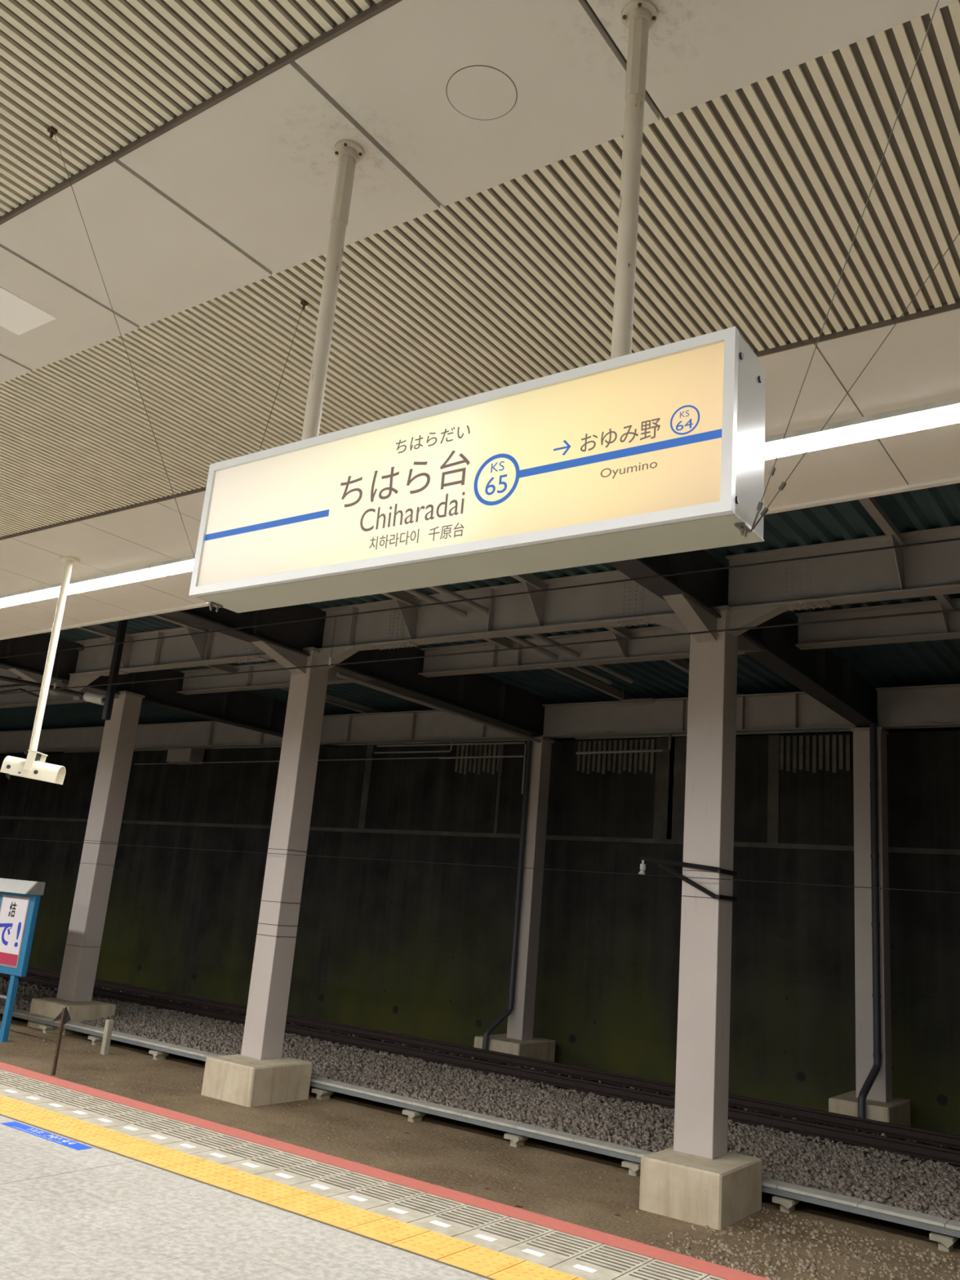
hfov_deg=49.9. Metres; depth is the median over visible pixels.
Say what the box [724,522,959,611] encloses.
girder
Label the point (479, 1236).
marker
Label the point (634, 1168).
support post
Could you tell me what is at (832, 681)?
cross beam
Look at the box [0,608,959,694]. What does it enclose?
overhead wire
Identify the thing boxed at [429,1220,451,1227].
marker
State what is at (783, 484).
wire
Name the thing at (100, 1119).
marker
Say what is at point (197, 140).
ceiling
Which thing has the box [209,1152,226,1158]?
marker
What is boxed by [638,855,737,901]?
bracket arm
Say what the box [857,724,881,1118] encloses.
drain pipe
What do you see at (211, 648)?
girder
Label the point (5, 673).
girder
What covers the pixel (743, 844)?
trim
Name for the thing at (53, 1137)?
print
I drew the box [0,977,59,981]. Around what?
sleeper
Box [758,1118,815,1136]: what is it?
sleeper
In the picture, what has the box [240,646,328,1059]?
steel column
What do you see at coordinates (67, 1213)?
floor
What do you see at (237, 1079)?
footing
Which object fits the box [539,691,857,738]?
girder
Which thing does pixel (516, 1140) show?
support post
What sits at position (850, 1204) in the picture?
trough
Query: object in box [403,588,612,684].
conduit
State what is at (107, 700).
mast
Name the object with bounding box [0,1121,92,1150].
floor sticker
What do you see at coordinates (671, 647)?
girder
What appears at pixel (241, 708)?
cross beam
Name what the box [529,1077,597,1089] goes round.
sleeper
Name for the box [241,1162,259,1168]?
marker
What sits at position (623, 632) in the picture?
roof purlin
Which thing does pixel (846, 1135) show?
rail
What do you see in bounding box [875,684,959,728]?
girder
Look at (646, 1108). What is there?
sleeper
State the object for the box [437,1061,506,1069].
sleeper
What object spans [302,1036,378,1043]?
sleeper
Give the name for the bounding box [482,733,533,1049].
drain pipe
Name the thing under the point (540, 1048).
footing
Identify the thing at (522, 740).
conduit
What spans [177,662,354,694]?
girder
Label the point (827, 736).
fence
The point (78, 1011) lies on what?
footing
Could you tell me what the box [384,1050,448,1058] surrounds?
sleeper
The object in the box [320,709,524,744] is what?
girder
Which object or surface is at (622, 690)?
conduit
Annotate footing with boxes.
[26,997,115,1035]
[200,1053,312,1106]
[473,1033,555,1062]
[639,1146,762,1230]
[828,1090,911,1126]
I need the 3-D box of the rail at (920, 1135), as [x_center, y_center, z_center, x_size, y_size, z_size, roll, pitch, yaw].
[-3.691,7.664,20.808,45.000,0.150,0.140,-5,-18,35]
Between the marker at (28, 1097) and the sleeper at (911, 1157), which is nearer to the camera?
the marker at (28, 1097)
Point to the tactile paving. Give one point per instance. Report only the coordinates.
(468, 1257)
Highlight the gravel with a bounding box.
[0,1026,959,1279]
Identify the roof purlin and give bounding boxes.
[381,591,636,700]
[510,573,743,694]
[858,497,955,613]
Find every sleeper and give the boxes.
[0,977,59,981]
[19,984,51,986]
[35,986,105,990]
[50,989,127,993]
[93,995,155,999]
[103,998,173,1002]
[173,1012,245,1017]
[286,1031,352,1038]
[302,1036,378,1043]
[327,1040,395,1048]
[352,1045,421,1053]
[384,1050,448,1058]
[413,1055,478,1064]
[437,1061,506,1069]
[469,1066,530,1077]
[497,1071,568,1081]
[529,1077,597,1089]
[568,1084,629,1096]
[600,1090,662,1102]
[636,1104,670,1110]
[728,1111,777,1126]
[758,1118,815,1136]
[806,1126,859,1144]
[851,1135,904,1156]
[901,1143,951,1164]
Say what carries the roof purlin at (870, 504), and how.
attached to the deck
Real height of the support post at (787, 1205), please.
0.180 m
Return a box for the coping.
[0,1069,726,1279]
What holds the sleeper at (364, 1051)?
on the ballast
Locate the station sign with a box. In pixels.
[188,326,765,613]
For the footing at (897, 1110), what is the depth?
16.02 m
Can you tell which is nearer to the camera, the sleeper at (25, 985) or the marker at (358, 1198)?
the marker at (358, 1198)
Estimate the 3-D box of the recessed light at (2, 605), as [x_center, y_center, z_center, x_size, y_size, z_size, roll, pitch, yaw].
[-5.712,-0.270,10.862,2.497,0.034,0.200,-6,-18,36]
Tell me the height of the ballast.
0.392 m
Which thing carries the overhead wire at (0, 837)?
attached to the bracket arm
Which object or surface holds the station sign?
hanging from the sign pole at (348, 153)
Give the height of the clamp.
0.076 m
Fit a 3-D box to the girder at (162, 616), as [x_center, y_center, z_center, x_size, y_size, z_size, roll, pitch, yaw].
[-3.936,0.186,19.378,0.100,0.160,14.100,-5,-18,35]
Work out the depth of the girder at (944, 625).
14.09 m
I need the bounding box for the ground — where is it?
[0,966,959,1279]
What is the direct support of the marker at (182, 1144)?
on the coping
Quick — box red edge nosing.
[0,1062,771,1279]
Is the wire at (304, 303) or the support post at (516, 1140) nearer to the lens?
the wire at (304, 303)
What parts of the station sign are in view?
casing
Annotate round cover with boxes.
[445,65,517,119]
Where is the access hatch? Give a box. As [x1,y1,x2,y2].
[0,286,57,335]
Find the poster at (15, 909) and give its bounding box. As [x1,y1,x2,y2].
[0,894,30,968]
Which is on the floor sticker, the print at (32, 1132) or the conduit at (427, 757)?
the print at (32, 1132)
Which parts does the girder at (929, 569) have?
web splice plate, flange splice plate, gusset plate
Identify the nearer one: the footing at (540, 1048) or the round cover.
the round cover
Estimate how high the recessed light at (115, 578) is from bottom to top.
0.034 m
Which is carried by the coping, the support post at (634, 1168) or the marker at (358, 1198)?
the marker at (358, 1198)
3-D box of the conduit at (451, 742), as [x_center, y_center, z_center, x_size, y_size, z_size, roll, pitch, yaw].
[-1.526,2.416,23.362,2.239,0.289,0.040,-5,-18,35]
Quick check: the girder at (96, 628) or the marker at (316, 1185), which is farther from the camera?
the girder at (96, 628)
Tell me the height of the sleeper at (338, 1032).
0.140 m
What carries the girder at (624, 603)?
attached to the cross beam at (476, 695)
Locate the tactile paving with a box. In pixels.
[0,1094,586,1279]
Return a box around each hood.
[0,878,35,893]
[25,881,45,895]
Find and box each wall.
[0,727,959,755]
[0,730,959,1134]
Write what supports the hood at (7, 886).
attached to the signboard
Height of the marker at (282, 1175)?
0.003 m
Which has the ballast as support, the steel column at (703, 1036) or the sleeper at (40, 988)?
the sleeper at (40, 988)
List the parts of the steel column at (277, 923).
cap plate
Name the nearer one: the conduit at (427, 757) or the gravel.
the gravel
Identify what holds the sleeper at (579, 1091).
on the ballast
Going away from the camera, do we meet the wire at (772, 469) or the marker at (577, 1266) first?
the wire at (772, 469)
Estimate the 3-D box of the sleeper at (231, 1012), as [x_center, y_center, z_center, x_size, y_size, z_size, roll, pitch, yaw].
[-5.417,7.798,21.297,0.240,0.140,2.200,-5,-18,35]
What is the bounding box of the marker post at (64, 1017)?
[51,1007,71,1075]
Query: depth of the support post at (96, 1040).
17.97 m
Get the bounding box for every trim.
[0,815,959,855]
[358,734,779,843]
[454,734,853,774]
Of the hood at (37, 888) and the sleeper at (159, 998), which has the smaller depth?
the hood at (37, 888)
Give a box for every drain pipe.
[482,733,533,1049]
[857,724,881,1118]
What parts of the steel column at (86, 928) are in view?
cap plate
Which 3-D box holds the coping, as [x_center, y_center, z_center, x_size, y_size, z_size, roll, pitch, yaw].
[-9.856,4.125,12.474,45.000,0.013,0.568,-5,-18,35]
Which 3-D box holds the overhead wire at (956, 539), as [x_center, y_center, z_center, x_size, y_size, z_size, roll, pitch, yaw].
[-7.732,0.310,16.033,45.000,0.018,0.018,-5,-18,35]
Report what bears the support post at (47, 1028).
on the ground
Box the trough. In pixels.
[0,1004,959,1237]
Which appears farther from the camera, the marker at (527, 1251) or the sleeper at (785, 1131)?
the sleeper at (785, 1131)
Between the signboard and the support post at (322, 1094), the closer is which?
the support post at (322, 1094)
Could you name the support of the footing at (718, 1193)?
on the ground
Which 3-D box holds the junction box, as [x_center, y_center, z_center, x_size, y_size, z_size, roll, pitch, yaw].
[-8.317,3.187,29.157,1.000,0.600,0.500,-5,-18,35]
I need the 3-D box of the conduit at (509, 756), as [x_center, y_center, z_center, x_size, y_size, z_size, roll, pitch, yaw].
[0.005,2.522,22.184,2.230,0.052,0.044,-5,-18,35]
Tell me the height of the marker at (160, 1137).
0.003 m
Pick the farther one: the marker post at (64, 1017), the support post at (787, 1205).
the marker post at (64, 1017)
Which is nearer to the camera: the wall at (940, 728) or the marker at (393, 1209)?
the marker at (393, 1209)
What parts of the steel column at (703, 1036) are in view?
cap plate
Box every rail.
[0,973,959,1164]
[26,966,959,1149]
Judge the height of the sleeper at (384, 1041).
0.140 m
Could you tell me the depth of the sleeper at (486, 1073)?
16.68 m
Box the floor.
[0,1115,489,1279]
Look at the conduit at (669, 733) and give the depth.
20.13 m
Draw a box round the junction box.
[166,747,204,764]
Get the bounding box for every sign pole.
[301,139,364,439]
[610,0,657,359]
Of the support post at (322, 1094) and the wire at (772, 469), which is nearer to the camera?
the wire at (772, 469)
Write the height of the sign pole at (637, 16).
1.189 m
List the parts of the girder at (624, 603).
flange splice plate, web splice plate, gusset plate, gusset plate, flange splice plate, web splice plate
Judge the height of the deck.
0.110 m
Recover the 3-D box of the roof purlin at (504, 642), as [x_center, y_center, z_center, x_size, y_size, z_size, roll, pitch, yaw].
[-0.096,-0.181,16.694,0.100,0.160,14.100,-5,-18,35]
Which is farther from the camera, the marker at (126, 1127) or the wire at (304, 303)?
the marker at (126, 1127)
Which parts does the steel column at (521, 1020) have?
cap plate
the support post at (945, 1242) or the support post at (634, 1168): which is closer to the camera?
the support post at (945, 1242)
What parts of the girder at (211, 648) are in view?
web splice plate, flange splice plate, gusset plate, gusset plate, flange splice plate, web splice plate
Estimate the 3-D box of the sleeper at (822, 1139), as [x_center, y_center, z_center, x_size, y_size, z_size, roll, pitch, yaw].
[4.878,6.814,14.099,0.240,0.140,2.200,-5,-18,35]
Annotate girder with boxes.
[0,667,26,685]
[0,684,88,708]
[0,720,282,753]
[68,621,272,676]
[77,624,384,713]
[151,613,437,710]
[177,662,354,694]
[318,569,675,650]
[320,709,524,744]
[417,626,745,677]
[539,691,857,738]
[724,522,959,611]
[795,598,959,649]
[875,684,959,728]
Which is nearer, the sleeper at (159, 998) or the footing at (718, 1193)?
the footing at (718, 1193)
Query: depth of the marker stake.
17.15 m
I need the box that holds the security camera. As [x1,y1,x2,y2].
[0,555,79,784]
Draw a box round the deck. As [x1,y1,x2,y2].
[0,483,959,731]
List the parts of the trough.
lid, lid, lid, lid, lid, lid, lid, lid, lid, lid, lid, lid, lid, lid, lid, lid, lid, lid, lid, lid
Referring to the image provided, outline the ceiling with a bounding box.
[0,0,959,639]
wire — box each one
[0,537,959,657]
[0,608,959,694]
[0,837,959,893]
[47,125,195,558]
[212,300,308,608]
[750,0,938,531]
[752,231,959,529]
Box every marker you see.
[4,1089,17,1093]
[26,1096,39,1099]
[48,1103,62,1106]
[71,1111,87,1114]
[97,1118,112,1122]
[123,1126,139,1130]
[150,1134,167,1139]
[178,1143,196,1148]
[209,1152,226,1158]
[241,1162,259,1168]
[275,1173,293,1178]
[310,1183,329,1190]
[347,1195,367,1201]
[386,1207,408,1214]
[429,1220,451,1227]
[474,1234,497,1241]
[521,1248,545,1257]
[572,1264,597,1273]
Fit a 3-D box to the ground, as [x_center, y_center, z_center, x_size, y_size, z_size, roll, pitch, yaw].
[-5.640,7.330,18.066,45.000,0.300,14.900,-5,-18,35]
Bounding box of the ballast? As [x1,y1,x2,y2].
[0,976,959,1221]
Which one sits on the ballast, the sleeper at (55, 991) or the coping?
the sleeper at (55, 991)
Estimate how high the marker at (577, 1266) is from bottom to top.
0.003 m
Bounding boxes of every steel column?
[56,690,145,1001]
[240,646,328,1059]
[506,736,554,1039]
[673,604,737,1159]
[850,727,892,1102]
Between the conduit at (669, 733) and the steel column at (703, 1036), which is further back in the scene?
the conduit at (669, 733)
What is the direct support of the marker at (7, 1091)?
on the coping
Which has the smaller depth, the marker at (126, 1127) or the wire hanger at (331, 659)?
the marker at (126, 1127)
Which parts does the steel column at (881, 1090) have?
cap plate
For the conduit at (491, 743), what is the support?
attached to the drain pipe at (500, 1019)
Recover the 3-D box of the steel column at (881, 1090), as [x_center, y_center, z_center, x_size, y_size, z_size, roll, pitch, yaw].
[6.541,4.444,17.204,0.520,5.970,0.460,-5,-18,35]
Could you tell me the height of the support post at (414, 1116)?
0.180 m
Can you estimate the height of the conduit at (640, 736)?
0.073 m
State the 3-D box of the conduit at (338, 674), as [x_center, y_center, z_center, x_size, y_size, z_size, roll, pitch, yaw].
[-0.529,1.329,19.019,0.070,0.067,6.200,-5,-18,35]
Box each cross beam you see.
[0,633,360,749]
[163,604,582,743]
[606,549,895,735]
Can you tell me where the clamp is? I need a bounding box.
[76,644,84,650]
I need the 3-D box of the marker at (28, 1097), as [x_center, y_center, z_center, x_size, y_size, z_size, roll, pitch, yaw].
[-3.368,3.452,7.766,0.114,0.003,0.052,-5,-18,35]
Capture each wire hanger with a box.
[53,650,62,689]
[328,617,336,665]
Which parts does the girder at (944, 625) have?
gusset plate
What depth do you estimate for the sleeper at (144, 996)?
22.51 m
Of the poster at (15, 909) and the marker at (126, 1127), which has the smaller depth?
the marker at (126, 1127)
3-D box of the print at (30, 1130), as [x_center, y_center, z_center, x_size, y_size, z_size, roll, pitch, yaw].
[-2.932,3.239,6.802,0.154,0.001,0.044,-5,-18,35]
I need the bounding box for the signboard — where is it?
[0,878,45,1042]
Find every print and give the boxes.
[13,1126,61,1142]
[26,1128,44,1133]
[43,1134,76,1144]
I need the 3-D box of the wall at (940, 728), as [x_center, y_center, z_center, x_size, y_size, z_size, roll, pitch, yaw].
[-0.981,5.480,24.983,45.000,7.700,0.300,-5,-18,35]
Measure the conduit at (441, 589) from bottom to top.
0.106 m
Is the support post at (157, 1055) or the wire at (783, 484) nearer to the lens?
the wire at (783, 484)
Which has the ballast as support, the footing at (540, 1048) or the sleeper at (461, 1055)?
the sleeper at (461, 1055)
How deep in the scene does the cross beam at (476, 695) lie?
17.73 m
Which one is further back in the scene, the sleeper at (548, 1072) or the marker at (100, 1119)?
the sleeper at (548, 1072)
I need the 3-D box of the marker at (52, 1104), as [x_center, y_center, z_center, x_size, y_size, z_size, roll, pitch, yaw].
[-3.126,3.429,7.596,0.114,0.003,0.052,-5,-18,35]
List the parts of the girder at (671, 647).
gusset plate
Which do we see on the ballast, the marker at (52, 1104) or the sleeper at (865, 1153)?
the sleeper at (865, 1153)
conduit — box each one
[63,738,526,752]
[134,756,439,764]
[335,671,541,742]
[373,738,453,753]
[376,742,526,794]
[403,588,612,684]
[428,585,633,683]
[438,755,524,759]
[574,729,851,739]
[575,732,671,754]
[615,689,654,706]
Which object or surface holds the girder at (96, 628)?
attached to the deck
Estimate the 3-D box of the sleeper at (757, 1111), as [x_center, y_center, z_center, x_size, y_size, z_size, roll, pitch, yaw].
[3.897,6.907,14.785,0.240,0.140,2.200,-5,-18,35]
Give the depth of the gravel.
9.70 m
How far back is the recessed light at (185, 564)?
8.47 m
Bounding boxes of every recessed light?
[0,582,61,605]
[0,603,9,608]
[66,564,167,595]
[148,555,195,575]
[764,396,959,460]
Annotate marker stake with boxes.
[100,1019,113,1054]
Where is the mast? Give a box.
[0,619,128,719]
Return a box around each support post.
[39,1024,57,1033]
[88,1035,102,1044]
[148,1049,169,1060]
[311,1088,334,1099]
[402,1108,426,1122]
[503,1132,528,1146]
[621,1160,640,1176]
[772,1195,799,1213]
[928,1231,958,1252]
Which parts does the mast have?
registration arm, cantilever arm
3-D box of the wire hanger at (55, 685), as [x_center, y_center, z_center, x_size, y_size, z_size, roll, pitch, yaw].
[-6.040,0.425,14.761,0.048,0.580,0.048,-5,-18,35]
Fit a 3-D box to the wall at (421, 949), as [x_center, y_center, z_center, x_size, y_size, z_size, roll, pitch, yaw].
[-1.512,5.782,24.183,45.000,6.630,0.606,-5,-18,35]
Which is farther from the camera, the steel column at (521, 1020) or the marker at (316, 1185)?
the steel column at (521, 1020)
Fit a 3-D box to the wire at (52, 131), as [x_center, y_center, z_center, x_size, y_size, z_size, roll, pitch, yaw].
[-1.202,-0.960,3.503,0.816,1.677,0.034,7,-15,-7]
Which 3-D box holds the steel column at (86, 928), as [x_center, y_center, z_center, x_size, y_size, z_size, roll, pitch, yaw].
[-7.578,4.027,20.621,0.590,6.030,0.480,-5,-18,35]
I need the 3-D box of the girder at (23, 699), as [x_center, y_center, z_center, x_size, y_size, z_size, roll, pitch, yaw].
[-14.700,1.723,28.211,19.480,0.475,0.260,-5,-18,35]
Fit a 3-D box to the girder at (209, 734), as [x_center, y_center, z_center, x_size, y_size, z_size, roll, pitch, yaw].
[-12.326,3.038,31.427,19.480,0.680,0.260,-5,-18,35]
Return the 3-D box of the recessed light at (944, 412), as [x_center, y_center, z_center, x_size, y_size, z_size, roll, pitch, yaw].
[2.325,-1.110,4.966,2.497,0.034,0.200,-6,-18,36]
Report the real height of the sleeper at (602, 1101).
0.140 m
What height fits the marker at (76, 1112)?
0.003 m
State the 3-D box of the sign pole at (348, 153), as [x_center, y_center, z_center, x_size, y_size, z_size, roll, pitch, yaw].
[-0.509,-1.143,3.464,0.104,1.189,0.104,-5,-18,35]
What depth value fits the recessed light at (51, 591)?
9.75 m

